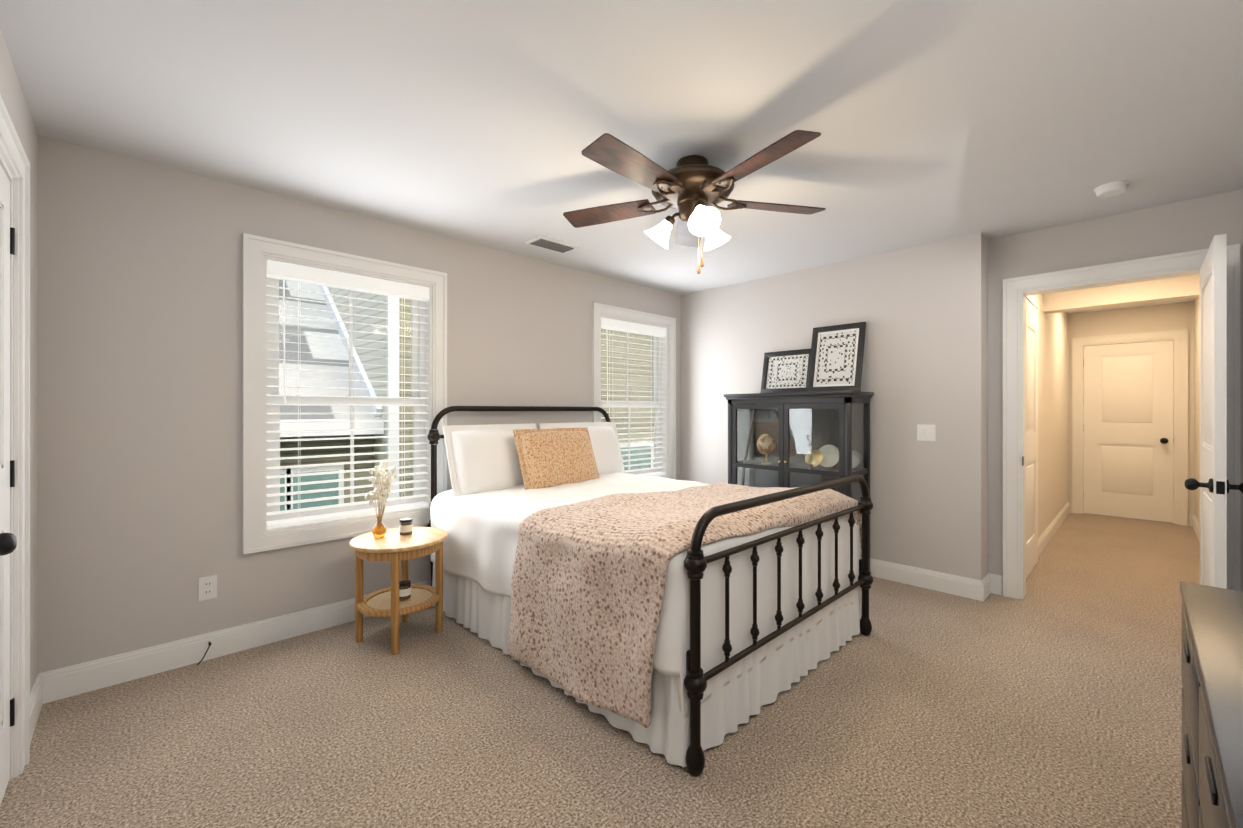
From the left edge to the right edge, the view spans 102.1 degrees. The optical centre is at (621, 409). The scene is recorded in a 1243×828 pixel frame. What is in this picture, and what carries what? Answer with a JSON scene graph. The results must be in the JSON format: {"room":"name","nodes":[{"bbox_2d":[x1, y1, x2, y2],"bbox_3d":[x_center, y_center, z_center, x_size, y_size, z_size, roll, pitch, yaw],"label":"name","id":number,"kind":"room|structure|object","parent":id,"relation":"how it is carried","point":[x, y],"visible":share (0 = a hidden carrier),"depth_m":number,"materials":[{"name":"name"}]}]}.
{"room":"bedroom","nodes":[
{"label":"bedroom","id":0,"kind":"room"},
{"bbox_2d":[0,30,37,692],"bbox_3d":[-1.169,0.039,0.674,0.140,2.440,3.980,0,0,-44],"label":"wall","id":1,"kind":"structure","parent":0,"point":[13,97],"depth_m":2.04,"materials":[{"name":"grey paint"}]},
{"bbox_2d":[0,164,16,805],"bbox_3d":[-1.841,0.236,1.438,0.207,2.022,0.732,0,0,-44],"label":"closet door","id":2,"kind":"structure","parent":1,"relation":"in","point":[8,542],"depth_m":1.63,"materials":[{"name":"white paint"}]},
{"bbox_2d":[0,95,29,781],"bbox_3d":[-1.861,0.188,1.410,0.169,2.144,0.928,0,0,-44],"label":"door frame","id":3,"kind":"structure","parent":1,"relation":"attached to","point":[14,162],"depth_m":1.74,"materials":[{"name":"white wood"}]},
{"bbox_2d":[30,671,49,742],"bbox_3d":[-2.308,1.195,1.964,0.016,0.130,0.480,0,0,-44],"label":"baseboard","id":4,"kind":"structure","parent":1,"relation":"attached to","point":[40,692],"depth_m":2.08,"materials":[{"name":"white wood"}]},
{"bbox_2d":[38,135,680,672],"bbox_3d":[-0.994,0.040,3.708,4.610,2.440,0.140,0,0,-44],"label":"wall","id":5,"kind":"structure","parent":0,"point":[140,399],"depth_m":2.47,"materials":[{"name":"grey paint"}]},
{"bbox_2d":[199,575,216,600],"bbox_3d":[-2.092,0.900,2.542,0.072,0.115,0.010,0,0,-44],"label":"outlet","id":6,"kind":"object","parent":5,"relation":"attached to","point":[207,587],"visible":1,"depth_m":2.54,"materials":[{"name":"white plastic"}]},
{"bbox_2d":[50,580,430,701],"bbox_3d":[-0.940,1.195,3.652,4.330,0.130,0.016,0,0,-44],"label":"baseboard","id":7,"kind":"structure","parent":5,"relation":"attached to","point":[64,682],"depth_m":2.49,"materials":[{"name":"white"}]},
{"bbox_2d":[243,233,446,553],"bbox_3d":[-1.633,-0.085,3.067,1.108,1.678,0.164,0,0,-44],"label":"window","id":8,"kind":"structure","parent":5,"relation":"in","point":[417,295],"depth_m":2.94,"materials":[{"name":"white plastic"}]},
{"bbox_2d":[592,302,675,479],"bbox_3d":[0.100,-0.084,4.742,1.088,1.678,0.164,0,0,-44],"label":"window","id":9,"kind":"structure","parent":5,"relation":"in","point":[655,333],"depth_m":4.87,"materials":[{"name":"white plastic"}]},
{"bbox_2d":[0,513,1199,827],"bbox_3d":[1.662,1.310,3.508,9.550,0.100,4.120,0,0,-44],"label":"floor","id":10,"kind":"structure","parent":0,"point":[1052,699],"depth_m":1.95,"materials":[{"name":"carpet"}]},
{"bbox_2d":[197,641,210,664],"bbox_3d":[-2.080,1.212,2.503,0.058,0.087,0.052,0,0,-44],"label":"cord","id":11,"kind":"object","parent":10,"relation":"on","point":[209,643],"visible":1,"depth_m":2.49,"materials":[{"name":"black plastic"}]},
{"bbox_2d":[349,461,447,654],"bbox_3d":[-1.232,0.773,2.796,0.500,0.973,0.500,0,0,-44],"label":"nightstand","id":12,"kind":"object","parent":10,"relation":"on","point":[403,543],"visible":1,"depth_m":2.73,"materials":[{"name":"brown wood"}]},
{"bbox_2d":[365,461,397,537],"bbox_3d":[-1.342,0.495,2.794,0.161,0.417,0.178,0,0,-44],"label":"vase","id":13,"kind":"object","parent":12,"relation":"on","point":[379,530],"depth_m":2.77,"materials":[{"name":"orange glass"}]},
{"bbox_2d":[399,580,410,599],"bbox_3d":[-1.208,0.999,2.792,0.070,0.085,0.070,0,0,-44],"label":"candle","id":14,"kind":"object","parent":12,"relation":"on","point":[405,585],"depth_m":2.77,"materials":[{"name":"brown wax"}]},
{"bbox_2d":[399,518,412,534],"bbox_3d":[-1.224,0.661,2.853,0.070,0.085,0.070,0,0,-44],"label":"candle","id":15,"kind":"object","parent":12,"relation":"on","point":[405,524],"depth_m":2.83,"materials":[{"name":"white glass"}]},
{"bbox_2d":[427,406,872,776],"bbox_3d":[0.070,0.616,3.047,1.744,1.289,2.208,0,0,-44],"label":"bed","id":16,"kind":"object","parent":10,"relation":"on","point":[683,623],"visible":1,"depth_m":2.25,"materials":[{"name":"white fabric"}]},
{"bbox_2d":[443,423,536,496],"bbox_3d":[-0.833,0.345,3.419,0.200,0.514,0.744,-22,-15,40],"label":"pillow","id":17,"kind":"object","parent":16,"relation":"on","point":[482,459],"depth_m":3.24,"materials":[{"name":"white fabric"}]},
{"bbox_2d":[513,427,599,489],"bbox_3d":[-0.435,0.345,3.526,0.664,0.454,0.160,0,-20,-46],"label":"pillow","id":18,"kind":"object","parent":16,"relation":"on","point":[555,458],"depth_m":3.41,"materials":[{"name":"orange fabric"}]},
{"bbox_2d":[539,422,624,474],"bbox_3d":[-0.286,0.345,3.947,0.744,0.514,0.200,0,-17,-41],"label":"pillow","id":19,"kind":"object","parent":16,"relation":"on","point":[604,439],"depth_m":3.98,"materials":[{"name":"white fabric"}]},
{"bbox_2d":[431,472,860,716],"bbox_3d":[0.085,0.768,3.037,1.704,0.639,2.034,0,0,-44],"label":"duvet","id":20,"kind":"object","parent":16,"relation":"on","point":[585,567],"depth_m":2.22,"materials":[{"name":"white fabric"}]},
{"bbox_2d":[507,483,861,727],"bbox_3d":[0.420,0.813,2.685,1.744,0.775,1.062,0,0,-44],"label":"quilt","id":21,"kind":"object","parent":16,"relation":"on","point":[600,586],"depth_m":2.09,"materials":[{"name":"fabric"}]},
{"bbox_2d":[724,391,873,570],"bbox_3d":[1.390,0.563,4.038,0.418,1.395,1.070,0,0,-44],"label":"display cabinet","id":22,"kind":"object","parent":10,"relation":"on","point":[789,440],"visible":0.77,"depth_m":3.98,"materials":[{"name":"black"}]},
{"bbox_2d":[760,349,810,392],"bbox_3d":[1.398,-0.322,4.248,0.020,0.370,0.450,15,-10,-43],"label":"picture frame","id":23,"kind":"object","parent":22,"relation":"on","point":[785,371],"visible":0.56,"depth_m":4.25,"materials":[{"name":"black"}]},
{"bbox_2d":[807,322,865,391],"bbox_3d":[1.673,-0.405,3.923,0.020,0.540,0.410,17,-11,-43],"label":"picture frame","id":24,"kind":"object","parent":22,"relation":"on","point":[836,358],"visible":0.94,"depth_m":3.91,"materials":[{"name":"black"}]},
{"bbox_2d":[1180,582,1242,827],"bbox_3d":[1.232,0.859,0.773,1.190,0.800,0.464,0,0,-44],"label":"dresser","id":25,"kind":"object","parent":10,"relation":"on","point":[1212,707],"visible":1,"depth_m":0.92,"materials":[{"name":"grey wood"}]},
{"bbox_2d":[0,0,1242,313],"bbox_3d":[1.662,-1.230,3.509,9.550,0.100,4.120,0,0,-44],"label":"ceiling","id":26,"kind":"structure","parent":0,"point":[482,122],"depth_m":1.96,"materials":[{"name":"white paint"}]},
{"bbox_2d":[525,235,578,253],"bbox_3d":[-0.491,-1.169,3.570,0.340,0.020,0.180,0,0,-44],"label":"ceiling vent","id":27,"kind":"object","parent":26,"relation":"in","point":[550,244],"visible":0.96,"depth_m":3.54,"materials":[{"name":"white plastic"}]},
{"bbox_2d":[563,130,825,273],"bbox_3d":[0.321,-0.908,2.362,1.283,0.544,1.315,0,0,-44],"label":"ceiling fan","id":28,"kind":"object","parent":26,"relation":"hanging from","point":[693,189],"visible":1,"depth_m":2.27,"materials":[{"name":"brown wood"}]},
{"bbox_2d":[1094,180,1129,197],"bbox_3d":[2.584,-1.160,2.648,0.136,0.040,0.136,0,0,-44],"label":"smoke detector","id":29,"kind":"object","parent":26,"relation":"attached to","point":[1114,188],"visible":1,"depth_m":2.62,"materials":[{"name":"white plastic"}]},
{"bbox_2d":[1043,274,1199,313],"bbox_3d":[4.310,-1.044,4.323,0.170,0.270,1.030,0,0,-44],"label":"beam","id":30,"kind":"structure","parent":26,"relation":"attached to","point":[1169,289],"depth_m":4.26,"materials":[{"name":"beige paint"}]},
{"bbox_2d":[681,232,987,579],"bbox_3d":[1.578,0.041,4.422,0.360,2.440,2.690,0,0,-44],"label":"wall","id":31,"kind":"structure","parent":0,"point":[921,311],"depth_m":3.69,"materials":[{"name":"grey paint"}]},
{"bbox_2d":[917,424,935,440],"bbox_3d":[2.158,0.160,3.557,0.009,0.115,0.115,0,0,-44],"label":"light switch","id":32,"kind":"object","parent":31,"relation":"attached to","point":[926,432],"visible":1,"depth_m":3.55,"materials":[{"name":"white plastic"}]},
{"bbox_2d":[870,558,989,600],"bbox_3d":[1.507,1.195,4.224,0.016,0.130,2.536,0,0,-44],"label":"baseboard","id":33,"kind":"structure","parent":31,"relation":"attached to","point":[970,588],"depth_m":3.52,"materials":[{"name":"white wood"}]},
{"bbox_2d":[1029,294,1072,538],"bbox_3d":[4.125,0.041,4.938,4.020,2.440,0.170,0,0,-44],"label":"wall","id":34,"kind":"structure","parent":0,"point":[1058,332],"depth_m":5.18,"materials":[{"name":"beige paint"}]},
{"bbox_2d":[1026,307,1037,578],"bbox_3d":[3.146,0.243,3.887,0.744,2.010,0.035,0,0,-44],"label":"hall door","id":35,"kind":"structure","parent":34,"relation":"in","point":[1031,440],"depth_m":3.92,"materials":[{"name":"white paint"}]},
{"bbox_2d":[1026,296,1037,316],"bbox_3d":[3.142,0.195,3.891,0.930,2.130,0.029,0,0,-44],"label":"door frame","id":36,"kind":"structure","parent":34,"relation":"attached to","point":[1031,305],"depth_m":4.01,"materials":[{"name":"white"}]},
{"bbox_2d":[1038,502,1070,556],"bbox_3d":[4.163,1.196,4.877,3.770,0.130,0.030,0,0,-44],"label":"baseboard","id":37,"kind":"structure","parent":34,"relation":"attached to","point":[1046,536],"depth_m":5.03,"materials":[{"name":"white wood"}]},
{"bbox_2d":[988,189,1242,594],"bbox_3d":[3.089,0.040,3.018,0.140,2.440,1.430,0,0,-44],"label":"wall","id":38,"kind":"structure","parent":0,"point":[1200,223],"depth_m":3.13,"materials":[{"name":"grey paint"}]},
{"bbox_2d":[1003,244,1239,598],"bbox_3d":[3.006,0.188,3.104,0.198,2.144,1.018,0,0,-44],"label":"door frame","id":39,"kind":"structure","parent":38,"relation":"attached to","point":[1017,291],"depth_m":3.24,"materials":[{"name":"white wood"}]},
{"bbox_2d":[1184,234,1242,588],"bbox_3d":[2.937,0.237,2.501,0.822,2.022,0.207,0,0,-44],"label":"entry door","id":40,"kind":"structure","parent":38,"relation":"in","point":[1214,485],"depth_m":2.25,"materials":[{"name":"white paint"}]},
{"bbox_2d":[1073,302,1188,524],"bbox_3d":[5.923,0.041,5.869,0.140,2.440,0.990,0,0,-44],"label":"wall","id":41,"kind":"structure","parent":0,"point":[1166,317],"depth_m":5.77,"materials":[{"name":"beige paint"}]},
{"bbox_2d":[1084,340,1173,522],"bbox_3d":[5.873,0.238,5.852,0.207,2.022,0.752,0,0,-44],"label":"hall door","id":42,"kind":"structure","parent":41,"relation":"in","point":[1128,431],"depth_m":5.82,"materials":[{"name":"white paint"}]},
{"bbox_2d":[1072,329,1187,525],"bbox_3d":[5.902,0.189,5.870,0.169,2.144,0.948,0,0,-44],"label":"door frame","id":43,"kind":"structure","parent":41,"relation":"attached to","point":[1179,338],"depth_m":5.63,"materials":[{"name":"white wood"}]},
{"bbox_2d":[1189,298,1199,523],"bbox_3d":[4.925,0.040,4.111,4.020,2.440,0.150,0,0,-44],"label":"wall","id":44,"kind":"structure","parent":0,"point":[1194,307],"depth_m":5.45,"materials":[{"name":"beige paint"}]},
{"bbox_2d":[1189,514,1199,541],"bbox_3d":[4.858,1.195,4.158,3.770,0.130,0.030,0,0,-44],"label":"baseboard","id":45,"kind":"structure","parent":44,"relation":"attached to","point":[1193,521],"depth_m":5.24,"materials":[{"name":"white wood"}]},
{"label":"outside","id":46,"kind":"structure","parent":0,"visible":0},
{"bbox_3d":[-15.140,4.514,15.610,60.000,0.100,36.240,0,0,-44],"label":"ground","id":47,"kind":"structure","parent":46,"visible":0},
{"bbox_2d":[279,279,653,510],"bbox_3d":[-5.495,-0.388,9.233,23.000,9.700,9.060,0,0,-44],"label":"neighbouring house","id":48,"kind":"structure","parent":47,"relation":"on","point":[328,356],"depth_m":6.06,"materials":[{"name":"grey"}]}
]}

